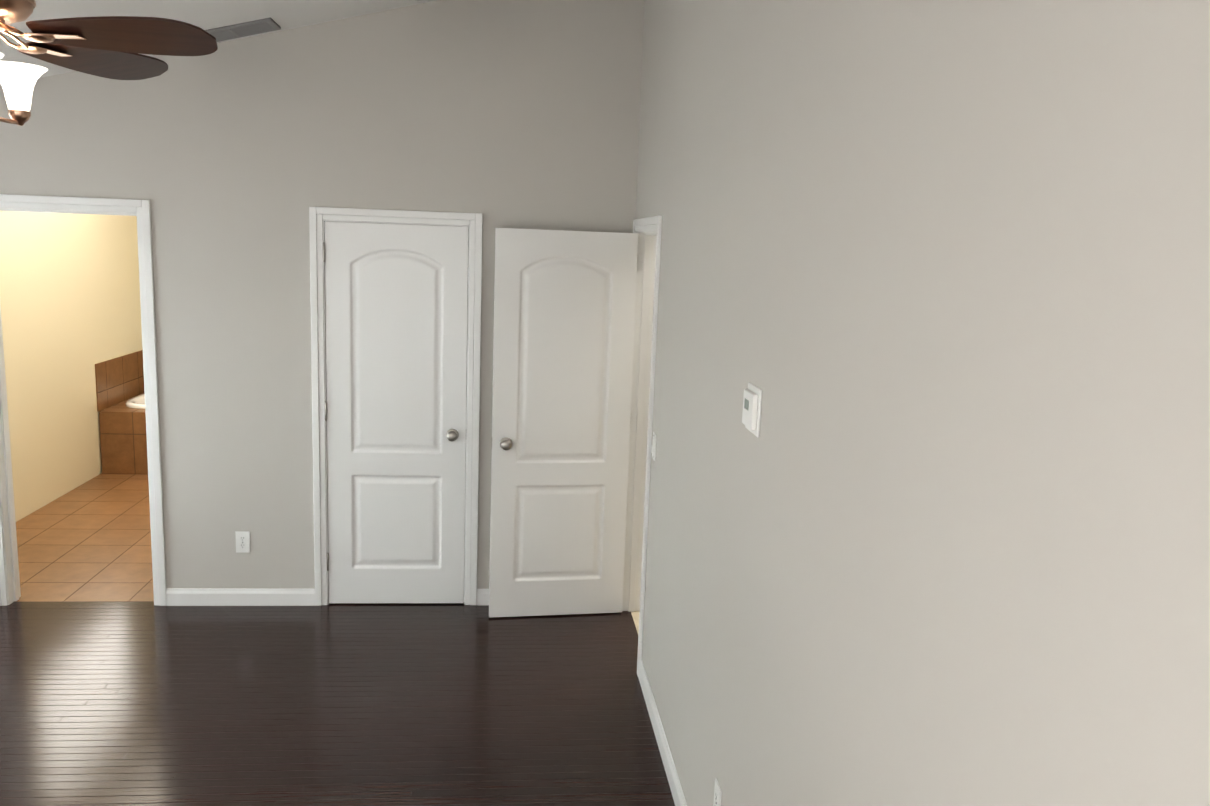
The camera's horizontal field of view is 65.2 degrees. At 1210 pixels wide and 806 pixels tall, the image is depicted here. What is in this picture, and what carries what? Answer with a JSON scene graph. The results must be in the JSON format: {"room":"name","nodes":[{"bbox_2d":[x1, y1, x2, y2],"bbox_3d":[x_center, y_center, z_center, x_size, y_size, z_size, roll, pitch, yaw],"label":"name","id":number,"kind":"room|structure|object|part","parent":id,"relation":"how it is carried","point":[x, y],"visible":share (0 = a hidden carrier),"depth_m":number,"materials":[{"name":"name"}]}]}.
{"room":"empty bedroom","nodes":[
{"label":"empty bedroom","id":0,"kind":"room"},
{"bbox_2d":[0,211,144,521],"bbox_3d":[-3.999,-0.682,6.636,0.120,2.800,3.830,1,10,-6],"label":"wall","id":1,"kind":"structure","parent":0,"point":[70,303],"depth_m":6.89,"materials":[{"name":"beige paint"}]},
{"bbox_2d":[0,0,437,85],"bbox_3d":[-1.494,-1.309,1.996,3.897,1.272,5.300,1,10,-6],"label":"ceiling","id":2,"kind":"structure","parent":0,"point":[213,14],"depth_m":4.12,"materials":[{"name":"paint"}]},
{"bbox_2d":[0,0,217,125],"bbox_3d":[-1.530,-0.796,2.320,1.147,1.082,1.158,1,10,-6],"label":"fan","id":3,"kind":"object","parent":2,"relation":"hanging from","point":[110,47],"visible":1,"depth_m":2.37,"materials":[{"name":"brown wood"}]},
{"bbox_2d":[205,18,280,41],"bbox_3d":[-1.742,-1.738,4.426,0.406,0.013,0.206,-13,11,-3],"label":"ceiling vent","id":4,"kind":"object","parent":2,"relation":"in","point":[229,32],"visible":0.71,"depth_m":4.41,"materials":[{"name":"grey metal"}]},
{"bbox_2d":[0,0,644,588],"bbox_3d":[-1.794,-0.749,4.827,4.137,3.700,0.120,1,10,-6],"label":"wall","id":5,"kind":"structure","parent":0,"point":[234,160],"depth_m":4.76,"materials":[{"name":"paint"}]},
{"bbox_2d":[0,194,166,605],"bbox_3d":[-2.724,0.017,4.868,0.864,2.109,0.152,1,10,-6],"label":"door frame","id":6,"kind":"structure","parent":5,"relation":"attached to","point":[141,209],"depth_m":4.83,"materials":[{"name":"white wood"}]},
{"bbox_2d":[166,588,314,605],"bbox_3d":[-1.943,1.038,5.054,0.768,0.092,0.013,1,10,-6],"label":"baseboard","id":7,"kind":"structure","parent":5,"relation":"attached to","point":[236,597],"depth_m":5.05,"materials":[{"name":"white wood"}]},
{"bbox_2d":[235,531,249,552],"bbox_3d":[-1.919,0.737,5.007,0.072,0.116,0.007,1,10,-6],"label":"electrical outlet","id":8,"kind":"object","parent":5,"relation":"attached to","point":[242,541],"visible":1,"depth_m":5.00,"materials":[{"name":"white plastic"}]},
{"bbox_2d":[322,222,468,602],"bbox_3d":[-1.103,0.088,4.997,0.732,2.030,0.151,1,10,-6],"label":"closet door","id":9,"kind":"structure","parent":5,"relation":"in","point":[396,299],"depth_m":4.97,"materials":[{"name":"white wood"}]},
{"bbox_3d":[-0.793,0.166,5.041,0.104,0.066,0.151,1,10,-6],"label":"knob","id":10,"kind":"part","parent":9,"relation":"part of","materials":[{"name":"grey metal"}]},
{"bbox_2d":[309,207,482,605],"bbox_3d":[-1.102,0.075,5.038,0.762,2.058,0.120,1,10,-6],"label":"door frame","id":11,"kind":"structure","parent":5,"relation":"attached to","point":[326,388],"depth_m":4.94,"materials":[{"name":"white wood"}]},
{"bbox_2d":[477,589,488,604],"bbox_3d":[-0.309,1.072,5.217,0.790,0.092,0.020,1,10,-6],"label":"baseboard","id":12,"kind":"structure","parent":5,"relation":"attached to","point":[482,594],"depth_m":5.18,"materials":[{"name":"white wood"}]},
{"bbox_2d":[0,473,674,805],"bbox_3d":[-0.246,1.088,5.593,7.447,0.060,11.300,1,10,-6],"label":"floor","id":13,"kind":"structure","parent":0,"point":[126,703],"depth_m":4.10,"materials":[{"name":"brown wood"}]},
{"bbox_2d":[99,393,147,473],"bbox_3d":[-3.387,0.156,8.196,1.423,0.673,1.148,1,10,-6],"label":"bathtub","id":14,"kind":"object","parent":13,"relation":"on","point":[123,439],"visible":0.12,"depth_m":7.60,"materials":[{"name":"tile"}]},
{"bbox_2d":[636,0,1209,805],"bbox_3d":[0.471,-0.237,2.314,0.120,3.700,5.420,1,10,-6],"label":"wall","id":15,"kind":"structure","parent":0,"point":[934,280],"depth_m":1.43,"materials":[{"name":"paint"}]},
{"bbox_2d":[489,228,637,617],"bbox_3d":[-0.221,0.134,4.920,0.732,2.030,0.151,0,10,-11],"label":"entry door","id":16,"kind":"structure","parent":15,"relation":"in","point":[564,317],"depth_m":4.89,"materials":[{"name":"white wood"}]},
{"bbox_3d":[-0.531,0.205,4.872,0.104,0.066,0.151,0,10,-11],"label":"knob","id":17,"kind":"part","parent":16,"relation":"part of","materials":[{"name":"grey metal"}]},
{"bbox_2d":[622,215,661,675],"bbox_3d":[0.224,0.164,4.653,0.152,2.109,0.864,1,10,-6],"label":"door frame","id":18,"kind":"structure","parent":15,"relation":"attached to","point":[645,279],"depth_m":4.94,"materials":[{"name":"white wood"}]},
{"bbox_2d":[651,432,656,460],"bbox_3d":[0.211,0.189,4.123,0.012,0.116,0.072,1,10,-6],"label":"light switch","id":19,"kind":"object","parent":15,"relation":"attached to","point":[653,450],"visible":0.98,"depth_m":4.10,"materials":[{"name":"white plastic"}]},
{"bbox_2d":[638,658,686,805],"bbox_3d":[0.375,1.604,2.230,0.013,0.092,4.408,1,10,-6],"label":"baseboard","id":20,"kind":"structure","parent":15,"relation":"attached to","point":[669,766],"depth_m":3.73,"materials":[{"name":"white wood"}]},
{"bbox_2d":[713,778,721,805],"bbox_3d":[0.329,1.178,2.784,0.007,0.116,0.072,1,10,-6],"label":"electrical outlet","id":21,"kind":"object","parent":15,"relation":"attached to","point":[717,795],"visible":1,"depth_m":2.77,"materials":[{"name":"white plastic"}]},
{"bbox_2d":[742,382,761,437],"bbox_3d":[0.380,0.016,2.461,0.020,0.124,0.132,1,10,-6],"label":"thermostat","id":22,"kind":"object","parent":15,"relation":"attached to","point":[752,403],"visible":0.98,"depth_m":2.42,"materials":[{"name":"white plastic"}]},
{"bbox_3d":[-2.848,-0.990,8.709,2.817,2.800,0.120,1,10,-6],"label":"wall","id":23,"kind":"structure","parent":0,"visible":0},
{"bbox_2d":[95,350,143,411],"bbox_3d":[-4.088,-0.216,8.059,0.010,0.380,1.140,1,10,-6],"label":"wall tile","id":24,"kind":"structure","parent":23,"relation":"attached to","point":[119,379],"depth_m":7.89,"materials":[{"name":"brown tile"}]}
]}

